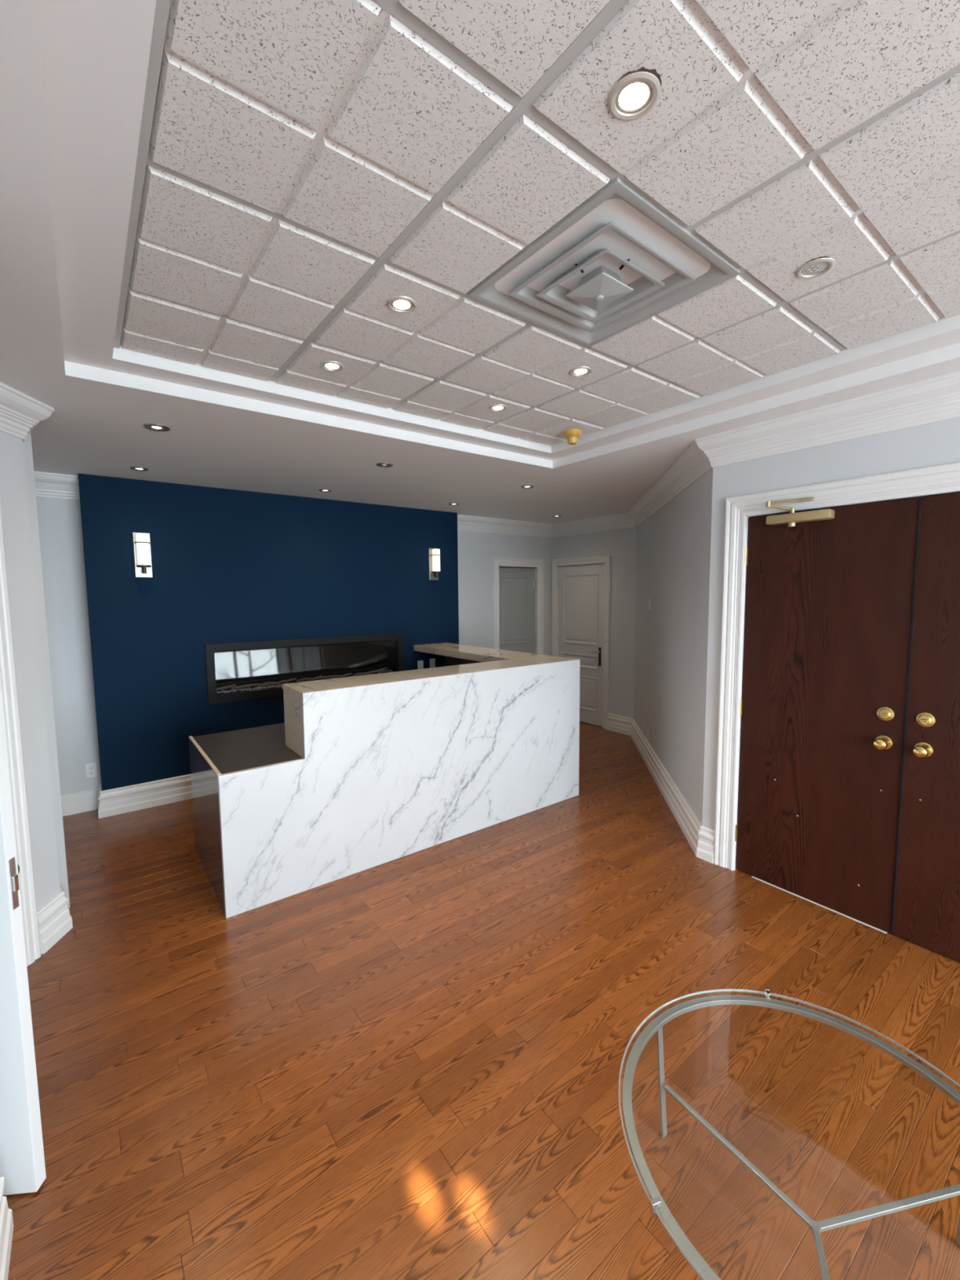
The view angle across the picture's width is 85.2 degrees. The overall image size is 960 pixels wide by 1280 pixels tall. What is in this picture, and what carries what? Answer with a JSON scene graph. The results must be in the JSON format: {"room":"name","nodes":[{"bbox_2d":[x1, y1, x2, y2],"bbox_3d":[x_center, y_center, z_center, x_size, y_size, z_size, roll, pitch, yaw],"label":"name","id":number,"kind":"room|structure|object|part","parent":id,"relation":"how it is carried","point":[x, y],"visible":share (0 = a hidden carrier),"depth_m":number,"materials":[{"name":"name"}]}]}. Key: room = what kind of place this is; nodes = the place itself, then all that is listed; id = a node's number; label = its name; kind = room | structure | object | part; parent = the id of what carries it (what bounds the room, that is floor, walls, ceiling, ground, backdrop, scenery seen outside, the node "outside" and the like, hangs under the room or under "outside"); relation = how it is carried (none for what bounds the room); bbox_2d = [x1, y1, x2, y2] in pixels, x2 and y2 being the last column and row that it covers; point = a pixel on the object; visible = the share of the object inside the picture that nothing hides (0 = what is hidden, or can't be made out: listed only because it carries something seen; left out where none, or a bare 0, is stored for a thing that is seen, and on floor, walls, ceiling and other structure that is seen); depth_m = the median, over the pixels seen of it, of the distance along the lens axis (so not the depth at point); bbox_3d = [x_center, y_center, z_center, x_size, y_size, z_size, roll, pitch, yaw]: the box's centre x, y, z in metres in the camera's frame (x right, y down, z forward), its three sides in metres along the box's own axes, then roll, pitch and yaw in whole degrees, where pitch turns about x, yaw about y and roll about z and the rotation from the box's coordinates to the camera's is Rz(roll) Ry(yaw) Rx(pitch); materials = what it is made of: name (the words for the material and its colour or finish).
{"room":"office reception area","nodes":[
{"label":"office reception area","id":0,"kind":"room"},
{"bbox_2d":[0,431,60,911],"bbox_3d":[-2.120,0.249,1.854,0.120,2.571,1.357,-1,5,-5],"label":"wall","id":1,"kind":"structure","parent":0,"point":[13,488],"depth_m":2.44,"materials":[{"name":"grey paint"}]},
{"bbox_2d":[0,498,40,966],"bbox_3d":[-2.035,0.456,1.785,0.030,2.170,1.164,-1,5,-5],"label":"trim","id":2,"kind":"structure","parent":1,"relation":"attached to","point":[7,666],"depth_m":2.33,"materials":[{"name":"white wood"}]},
{"bbox_2d":[0,677,46,1195],"bbox_3d":[-1.633,0.552,1.402,0.759,2.022,0.104,-1,5,-5],"label":"door","id":3,"kind":"structure","parent":1,"relation":"in","point":[22,1161],"depth_m":1.44,"materials":[{"name":"white wood"}]},
{"bbox_3d":[-1.260,0.658,1.411,0.001,0.140,0.019,-1,5,-5],"label":"latch plate","id":4,"kind":"part","parent":3,"relation":"part of","materials":[{"name":"silver metal"}]},
{"bbox_2d":[0,382,79,499],"bbox_3d":[-2.446,-1.020,2.532,0.692,0.158,3.065,-3,6,-30],"label":"trim","id":5,"kind":"structure","parent":1,"relation":"attached to","point":[21,415],"depth_m":2.41,"materials":[{"name":"white wood"}]},
{"bbox_2d":[22,432,70,908],"bbox_3d":[-2.981,0.189,2.606,1.500,2.571,0.100,-1,5,-5],"label":"wall","id":6,"kind":"structure","parent":0,"point":[27,443],"depth_m":2.69,"materials":[{"name":"grey paint"}]},
{"bbox_2d":[78,473,458,791],"bbox_3d":[-1.631,-0.036,4.981,3.340,2.571,0.198,-4,6,-37],"label":"wall","id":7,"kind":"structure","parent":0,"point":[228,566],"depth_m":4.39,"materials":[{"name":"blue paint"}]},
{"bbox_2d":[60,773,191,818],"bbox_3d":[-1.817,1.162,4.923,3.920,0.200,0.239,-4,6,-37],"label":"baseboard","id":8,"kind":"structure","parent":7,"relation":"attached to","point":[113,802],"depth_m":4.11,"materials":[{"name":"white wood"}]},
{"bbox_2d":[132,532,152,577],"bbox_3d":[-2.586,-0.654,4.009,0.112,0.342,0.112,-4,6,-37],"label":"wall sconce","id":9,"kind":"object","parent":7,"relation":"attached to","point":[141,541],"visible":1,"depth_m":4.00,"materials":[{"name":"white glass"}]},
{"bbox_3d":[-2.580,-0.692,3.997,0.083,0.235,0.083,-4,6,-37],"label":"lamp shade","id":10,"kind":"part","parent":9,"relation":"part of","materials":[{"name":"white glass"}]},
{"bbox_3d":[-2.591,-0.537,4.027,0.027,0.049,0.066,-4,6,-37],"label":"stem","id":11,"kind":"part","parent":9,"relation":"part of","materials":[{"name":"brown metal"}]},
{"bbox_2d":[204,632,404,704],"bbox_3d":[-1.584,0.229,4.985,1.867,0.508,0.157,-4,6,-37],"label":"electric fireplace","id":12,"kind":"object","parent":7,"relation":"in","point":[246,670],"visible":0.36,"depth_m":4.86,"materials":[{"name":"black glass"}]},
{"bbox_2d":[213,640,394,683],"bbox_3d":[-1.616,0.165,5.015,1.732,0.314,0.040,-4,6,-37],"label":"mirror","id":13,"kind":"object","parent":12,"relation":"attached to","point":[239,666],"depth_m":4.95,"materials":[{"name":"glass"}]},
{"bbox_2d":[417,660,423,669],"bbox_3d":[-0.640,0.280,5.630,0.070,0.115,0.010,-4,6,-37],"label":"wall outlet","id":14,"kind":"object","parent":7,"relation":"attached to","point":[420,663],"visible":0.78,"depth_m":5.63,"materials":[{"name":"white plastic"}]},
{"bbox_2d":[429,657,435,667],"bbox_3d":[-0.520,0.260,5.721,0.070,0.115,0.008,-4,6,-37],"label":"wall plate","id":15,"kind":"object","parent":7,"relation":"attached to","point":[432,661],"visible":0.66,"depth_m":5.72,"materials":[{"name":"white plastic"}]},
{"bbox_2d":[428,547,440,580],"bbox_3d":[-0.475,-0.816,5.601,0.112,0.342,0.112,-4,6,-37],"label":"wall sconce","id":16,"kind":"object","parent":7,"relation":"attached to","point":[433,553],"visible":1,"depth_m":5.58,"materials":[{"name":"white glass"}]},
{"bbox_3d":[-0.469,-0.853,5.589,0.083,0.235,0.083,-4,6,-37],"label":"lamp shade","id":17,"kind":"part","parent":16,"relation":"part of","materials":[{"name":"white glass"}]},
{"bbox_2d":[35,496,552,795],"bbox_3d":[-1.284,-0.082,5.463,5.570,2.571,0.140,-4,6,-37],"label":"wall","id":18,"kind":"structure","parent":0,"point":[60,519],"depth_m":4.03,"materials":[{"name":"grey paint"}]},
{"bbox_2d":[84,762,97,777],"bbox_3d":[-3.060,1.024,4.110,0.070,0.115,0.010,-4,6,-37],"label":"wall outlet","id":19,"kind":"object","parent":18,"relation":"attached to","point":[91,768],"visible":1,"depth_m":4.11,"materials":[{"name":"white plastic"}]},
{"bbox_2d":[88,765,93,769],"bbox_3d":[-3.059,1.005,4.106,0.034,0.030,0.004,-4,6,-37],"label":"receptacle","id":20,"kind":"object","parent":19,"relation":"attached to","point":[90,767],"depth_m":4.10,"materials":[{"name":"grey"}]},
{"bbox_2d":[498,567,535,653],"bbox_3d":[0.445,0.066,6.805,0.659,1.992,0.053,-3,6,-30],"label":"door","id":21,"kind":"structure","parent":18,"relation":"in","point":[517,585],"depth_m":6.77,"materials":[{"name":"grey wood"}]},
{"bbox_3d":[0.447,-0.383,6.755,0.380,0.790,0.005,-3,6,-30],"label":"raised panel","id":22,"kind":"part","parent":21,"relation":"part of","materials":[{"name":"white wood"}]},
{"bbox_3d":[0.448,-0.383,6.753,0.460,0.870,0.011,-3,6,-30],"label":"panel moulding","id":23,"kind":"part","parent":21,"relation":"part of","materials":[{"name":"white wood"}]},
{"bbox_2d":[492,557,543,654],"bbox_3d":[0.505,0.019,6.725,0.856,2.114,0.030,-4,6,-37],"label":"trim","id":24,"kind":"structure","parent":18,"relation":"attached to","point":[496,562],"depth_m":6.59,"materials":[{"name":"white wood"}]},
{"bbox_2d":[0,0,959,524],"bbox_3d":[0.159,-1.254,2.158,8.200,0.329,10.000,-4,6,-37],"label":"ceiling","id":25,"kind":"structure","parent":0,"point":[206,206],"depth_m":1.40,"materials":[{"name":"white paint"}]},
{"bbox_2d":[129,466,148,471],"bbox_3d":[-2.389,-1.200,3.660,0.110,0.010,0.110,-4,6,-37],"label":"recessed light","id":26,"kind":"object","parent":25,"relation":"in","point":[138,468],"visible":1,"depth_m":3.65,"materials":[{"name":"silver metal"}]},
{"bbox_2d":[142,423,169,431],"bbox_3d":[-1.713,-1.126,2.767,0.122,0.010,0.122,-4,6,-37],"label":"recessed light","id":27,"kind":"object","parent":25,"relation":"in","point":[149,426],"visible":1,"depth_m":2.76,"materials":[{"name":"silver metal"}]},
{"bbox_2d":[318,488,332,492],"bbox_3d":[-1.327,-1.283,4.479,0.110,0.010,0.110,-4,6,-37],"label":"recessed light","id":28,"kind":"object","parent":25,"relation":"in","point":[320,490],"visible":1,"depth_m":4.46,"materials":[{"name":"silver metal"}]},
{"bbox_2d":[320,360,344,372],"bbox_3d":[-0.644,-1.192,2.274,0.104,0.010,0.104,-4,6,-37],"label":"recessed light","id":29,"kind":"object","parent":25,"relation":"in","point":[333,366],"visible":1,"depth_m":2.27,"materials":[{"name":"beige metal"}]},
{"bbox_2d":[376,462,392,466],"bbox_3d":[-0.659,-1.211,3.609,0.114,0.010,0.114,-4,6,-37],"label":"recessed light","id":30,"kind":"object","parent":25,"relation":"in","point":[380,464],"visible":1,"depth_m":3.60,"materials":[{"name":"silver metal"}]},
{"bbox_2d":[386,296,417,313],"bbox_3d":[-0.269,-1.153,1.795,0.104,0.010,0.104,-4,6,-37],"label":"recessed light","id":31,"kind":"object","parent":25,"relation":"in","point":[402,303],"visible":1,"depth_m":1.79,"materials":[{"name":"beige metal"}]},
{"bbox_2d":[448,502,459,505],"bbox_3d":[-0.260,-1.359,5.219,0.110,0.010,0.110,-4,6,-37],"label":"recessed light","id":32,"kind":"object","parent":25,"relation":"in","point":[451,504],"visible":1,"depth_m":5.21,"materials":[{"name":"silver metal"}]},
{"bbox_2d":[488,404,507,412],"bbox_3d":[0.097,-1.246,2.804,0.104,0.010,0.104,-4,6,-37],"label":"recessed light","id":33,"kind":"object","parent":25,"relation":"in","point":[499,407],"visible":1,"depth_m":2.80,"materials":[{"name":"beige metal"}]},
{"bbox_2d":[520,485,533,488],"bbox_3d":[0.399,-1.291,4.399,0.110,0.010,0.110,-4,6,-37],"label":"recessed light","id":34,"kind":"object","parent":25,"relation":"in","point":[522,486],"visible":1,"depth_m":4.39,"materials":[{"name":"silver metal"}]},
{"bbox_2d":[563,428,582,444],"bbox_3d":[0.574,-1.254,3.235,0.120,0.074,0.120,-4,6,-37],"label":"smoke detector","id":35,"kind":"object","parent":25,"relation":"attached to","point":[572,435],"visible":1,"depth_m":3.21,"materials":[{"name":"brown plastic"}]},
{"bbox_2d":[568,366,592,377],"bbox_3d":[0.454,-1.209,2.351,0.104,0.010,0.104,-4,6,-37],"label":"recessed light","id":36,"kind":"object","parent":25,"relation":"in","point":[579,371],"visible":1,"depth_m":2.35,"materials":[{"name":"beige metal"}]},
{"bbox_2d":[467,177,740,346],"bbox_3d":[0.387,-1.212,1.686,0.612,0.218,0.612,-4,6,-38],"label":"ceiling vent","id":37,"kind":"object","parent":25,"relation":"in","point":[602,306],"visible":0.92,"depth_m":1.69,"materials":[{"name":"grey metal"}]},
{"bbox_2d":[607,66,662,120],"bbox_3d":[0.311,-1.091,1.045,0.105,0.010,0.112,-4,6,-37],"label":"recessed light","id":38,"kind":"object","parent":25,"relation":"in","point":[635,91],"visible":1,"depth_m":1.04,"materials":[{"name":"beige metal"}]},
{"bbox_2d":[795,256,835,279],"bbox_3d":[1.033,-1.148,1.611,0.110,0.010,0.104,-4,6,-37],"label":"recessed light","id":39,"kind":"object","parent":25,"relation":"in","point":[814,266],"visible":1,"depth_m":1.61,"materials":[{"name":"beige metal"}]},
{"bbox_2d":[2,720,959,1279],"bbox_3d":[0.024,1.531,2.411,7.950,0.120,9.600,-4,6,-37],"label":"floor","id":40,"kind":"structure","parent":0,"point":[407,1067],"depth_m":1.84,"materials":[{"name":"brown wood"}]},
{"bbox_2d":[188,642,579,918],"bbox_3d":[-0.850,0.741,4.263,2.694,1.138,1.969,-4,6,-37],"label":"reception desk","id":41,"kind":"object","parent":40,"relation":"on","point":[362,772],"visible":1,"depth_m":3.25,"materials":[{"name":"white stone"}]},
{"bbox_3d":[-1.614,1.042,3.082,0.020,0.762,0.916,-4,6,-37],"label":"panel","id":42,"kind":"part","parent":41,"relation":"part of","materials":[{"name":"grey stone"}]},
{"bbox_2d":[192,722,302,773],"bbox_3d":[-0.558,0.597,3.848,2.638,0.025,0.916,-4,6,-37],"label":"countertop","id":43,"kind":"structure","parent":41,"relation":"on","point":[231,751],"depth_m":3.16,"materials":[{"name":"grey laminate"}]},
{"bbox_2d":[281,642,576,697],"bbox_3d":[-0.687,0.175,4.359,2.251,0.030,1.939,-4,6,-37],"label":"countertop","id":44,"kind":"structure","parent":41,"relation":"on","point":[503,658],"depth_m":3.83,"materials":[{"name":"stone"}]},
{"bbox_3d":[0.201,0.690,5.077,0.036,1.076,1.939,-4,6,-37],"label":"wing panel","id":45,"kind":"part","parent":41,"relation":"part of","materials":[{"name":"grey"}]},
{"bbox_2d":[618,988,959,1279],"bbox_3d":[0.821,1.374,1.269,0.937,0.381,0.941,-4,6,-37],"label":"glass coffee table","id":46,"kind":"object","parent":40,"relation":"on","point":[658,1207],"visible":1,"depth_m":1.41,"materials":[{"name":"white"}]},
{"bbox_3d":[0.561,1.362,1.612,0.022,0.347,0.034,-4,6,-37],"label":"leg","id":47,"kind":"part","parent":46,"relation":"part of","materials":[{"name":"silver metal"}]},
{"bbox_3d":[0.818,1.195,1.255,0.930,0.011,0.930,-4,6,-37],"label":"glass","id":48,"kind":"part","parent":46,"relation":"part of","materials":[{"name":"clear glass"}]},
{"bbox_3d":[1.244,1.382,1.325,0.034,0.347,0.022,-1,5,-7],"label":"leg","id":49,"kind":"part","parent":46,"relation":"part of","materials":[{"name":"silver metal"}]},
{"bbox_2d":[552,527,636,718],"bbox_3d":[1.438,-0.207,6.591,0.140,2.571,1.339,-4,6,-37],"label":"wall","id":50,"kind":"structure","parent":0,"point":[620,544],"depth_m":6.20,"materials":[{"name":"grey paint"}]},
{"bbox_2d":[557,564,604,726],"bbox_3d":[1.277,0.054,6.714,0.096,2.016,0.793,-4,6,-37],"label":"door","id":51,"kind":"structure","parent":50,"relation":"in","point":[580,587],"depth_m":6.64,"materials":[{"name":"white wood"}]},
{"bbox_3d":[1.289,0.267,6.736,0.005,0.085,0.504,-4,6,-37],"label":"raised panel","id":52,"kind":"part","parent":51,"relation":"part of","materials":[{"name":"white wood"}]},
{"bbox_3d":[1.287,0.267,6.734,0.011,0.165,0.584,-4,6,-37],"label":"panel moulding","id":53,"kind":"part","parent":51,"relation":"part of","materials":[{"name":"white wood"}]},
{"bbox_3d":[1.283,-0.393,6.676,0.005,0.810,0.504,-4,6,-37],"label":"raised panel","id":54,"kind":"part","parent":51,"relation":"part of","materials":[{"name":"white wood"}]},
{"bbox_3d":[1.281,-0.393,6.675,0.011,0.890,0.584,-4,6,-37],"label":"panel moulding","id":55,"kind":"part","parent":51,"relation":"part of","materials":[{"name":"white wood"}]},
{"bbox_3d":[1.292,0.672,6.772,0.005,0.350,0.504,-4,6,-37],"label":"raised panel","id":56,"kind":"part","parent":51,"relation":"part of","materials":[{"name":"white wood"}]},
{"bbox_3d":[1.291,0.673,6.771,0.011,0.430,0.584,-4,6,-37],"label":"panel moulding","id":57,"kind":"part","parent":51,"relation":"part of","materials":[{"name":"white wood"}]},
{"bbox_3d":[1.484,0.208,6.468,0.010,0.234,0.034,-4,6,-37],"label":"lock plate","id":58,"kind":"part","parent":51,"relation":"part of","materials":[{"name":"brown metal"}]},
{"bbox_2d":[551,555,610,729],"bbox_3d":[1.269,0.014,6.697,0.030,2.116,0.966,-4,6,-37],"label":"trim","id":59,"kind":"structure","parent":50,"relation":"attached to","point":[606,560],"depth_m":6.40,"materials":[{"name":"white wood"}]},
{"bbox_2d":[633,468,712,825],"bbox_3d":[1.662,-0.031,4.605,0.140,2.571,2.844,0,5,8],"label":"wall","id":60,"kind":"structure","parent":0,"point":[673,553],"depth_m":3.98,"materials":[{"name":"grey paint"}]},
{"bbox_2d":[648,598,651,610],"bbox_3d":[1.650,-0.344,5.078,0.016,0.115,0.070,0,5,8],"label":"light switch","id":61,"kind":"object","parent":60,"relation":"attached to","point":[650,599],"visible":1,"depth_m":5.06,"materials":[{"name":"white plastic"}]},
{"bbox_2d":[606,713,715,863],"bbox_3d":[1.591,1.142,4.811,0.259,0.200,3.202,0,5,3],"label":"baseboard","id":62,"kind":"structure","parent":60,"relation":"attached to","point":[700,838],"depth_m":4.05,"materials":[{"name":"white wood"}]},
{"bbox_2d":[457,370,959,537],"bbox_3d":[2.328,-1.113,3.094,1.866,0.158,8.108,-3,6,-30],"label":"trim","id":63,"kind":"structure","parent":60,"relation":"attached to","point":[935,399],"depth_m":2.76,"materials":[{"name":"white wood"}]},
{"bbox_2d":[702,417,959,870],"bbox_3d":[2.240,0.177,2.221,0.140,2.571,2.600,-4,6,-37],"label":"wall","id":64,"kind":"structure","parent":0,"point":[935,443],"depth_m":2.78,"materials":[{"name":"grey paint"}]},
{"bbox_2d":[734,497,921,933],"bbox_3d":[1.741,0.343,2.744,0.145,2.157,0.792,-4,6,-37],"label":"door","id":65,"kind":"structure","parent":64,"relation":"in","point":[830,594],"depth_m":2.70,"materials":[{"name":"brown wood"}]},
{"bbox_3d":[1.600,-0.696,2.772,0.127,0.064,0.023,2,6,27],"label":"arm","id":66,"kind":"part","parent":65,"relation":"part of","materials":[{"name":"gold metal"}]},
{"bbox_3d":[1.922,0.497,2.501,0.057,0.055,0.055,-4,6,-37],"label":"knob","id":67,"kind":"part","parent":65,"relation":"part of","materials":[{"name":"gold metal"}]},
{"bbox_2d":[713,462,959,871],"bbox_3d":[1.983,0.336,2.436,0.030,2.222,1.784,-4,6,-37],"label":"trim","id":68,"kind":"structure","parent":64,"relation":"attached to","point":[942,478],"depth_m":3.02,"materials":[{"name":"white wood"}]},
{"bbox_2d":[892,493,959,962],"bbox_3d":[2.223,0.420,2.140,0.112,2.086,0.764,-4,6,-37],"label":"door","id":69,"kind":"structure","parent":64,"relation":"in","point":[927,907],"depth_m":2.37,"materials":[{"name":"brown wood"}]},
{"bbox_3d":[2.013,0.507,2.381,0.057,0.055,0.055,-4,6,-37],"label":"knob","id":70,"kind":"part","parent":69,"relation":"part of","materials":[{"name":"gold metal"}]},
{"bbox_3d":[-2.824,0.144,3.096,0.438,2.571,1.789,-4,6,-37],"label":"wall","id":71,"kind":"structure","parent":0,"visible":0},
{"bbox_2d":[36,884,72,954],"bbox_3d":[-2.698,1.325,3.190,0.150,0.200,1.942,-5,7,-44],"label":"baseboard","id":72,"kind":"structure","parent":71,"relation":"attached to","point":[54,917],"depth_m":2.55,"materials":[{"name":"white wood"}]},
{"bbox_3d":[0.153,0.460,-0.730,0.120,2.571,4.895,-4,6,-37],"label":"wall","id":73,"kind":"structure","parent":0,"visible":0},
{"bbox_2d":[0,1176,13,1279],"bbox_3d":[-0.190,1.636,-0.539,0.648,0.200,5.158,-4,6,-37],"label":"baseboard","id":74,"kind":"structure","parent":73,"relation":"attached to","point":[6,1225],"depth_m":1.33,"materials":[{"name":"white wood"}]}
]}

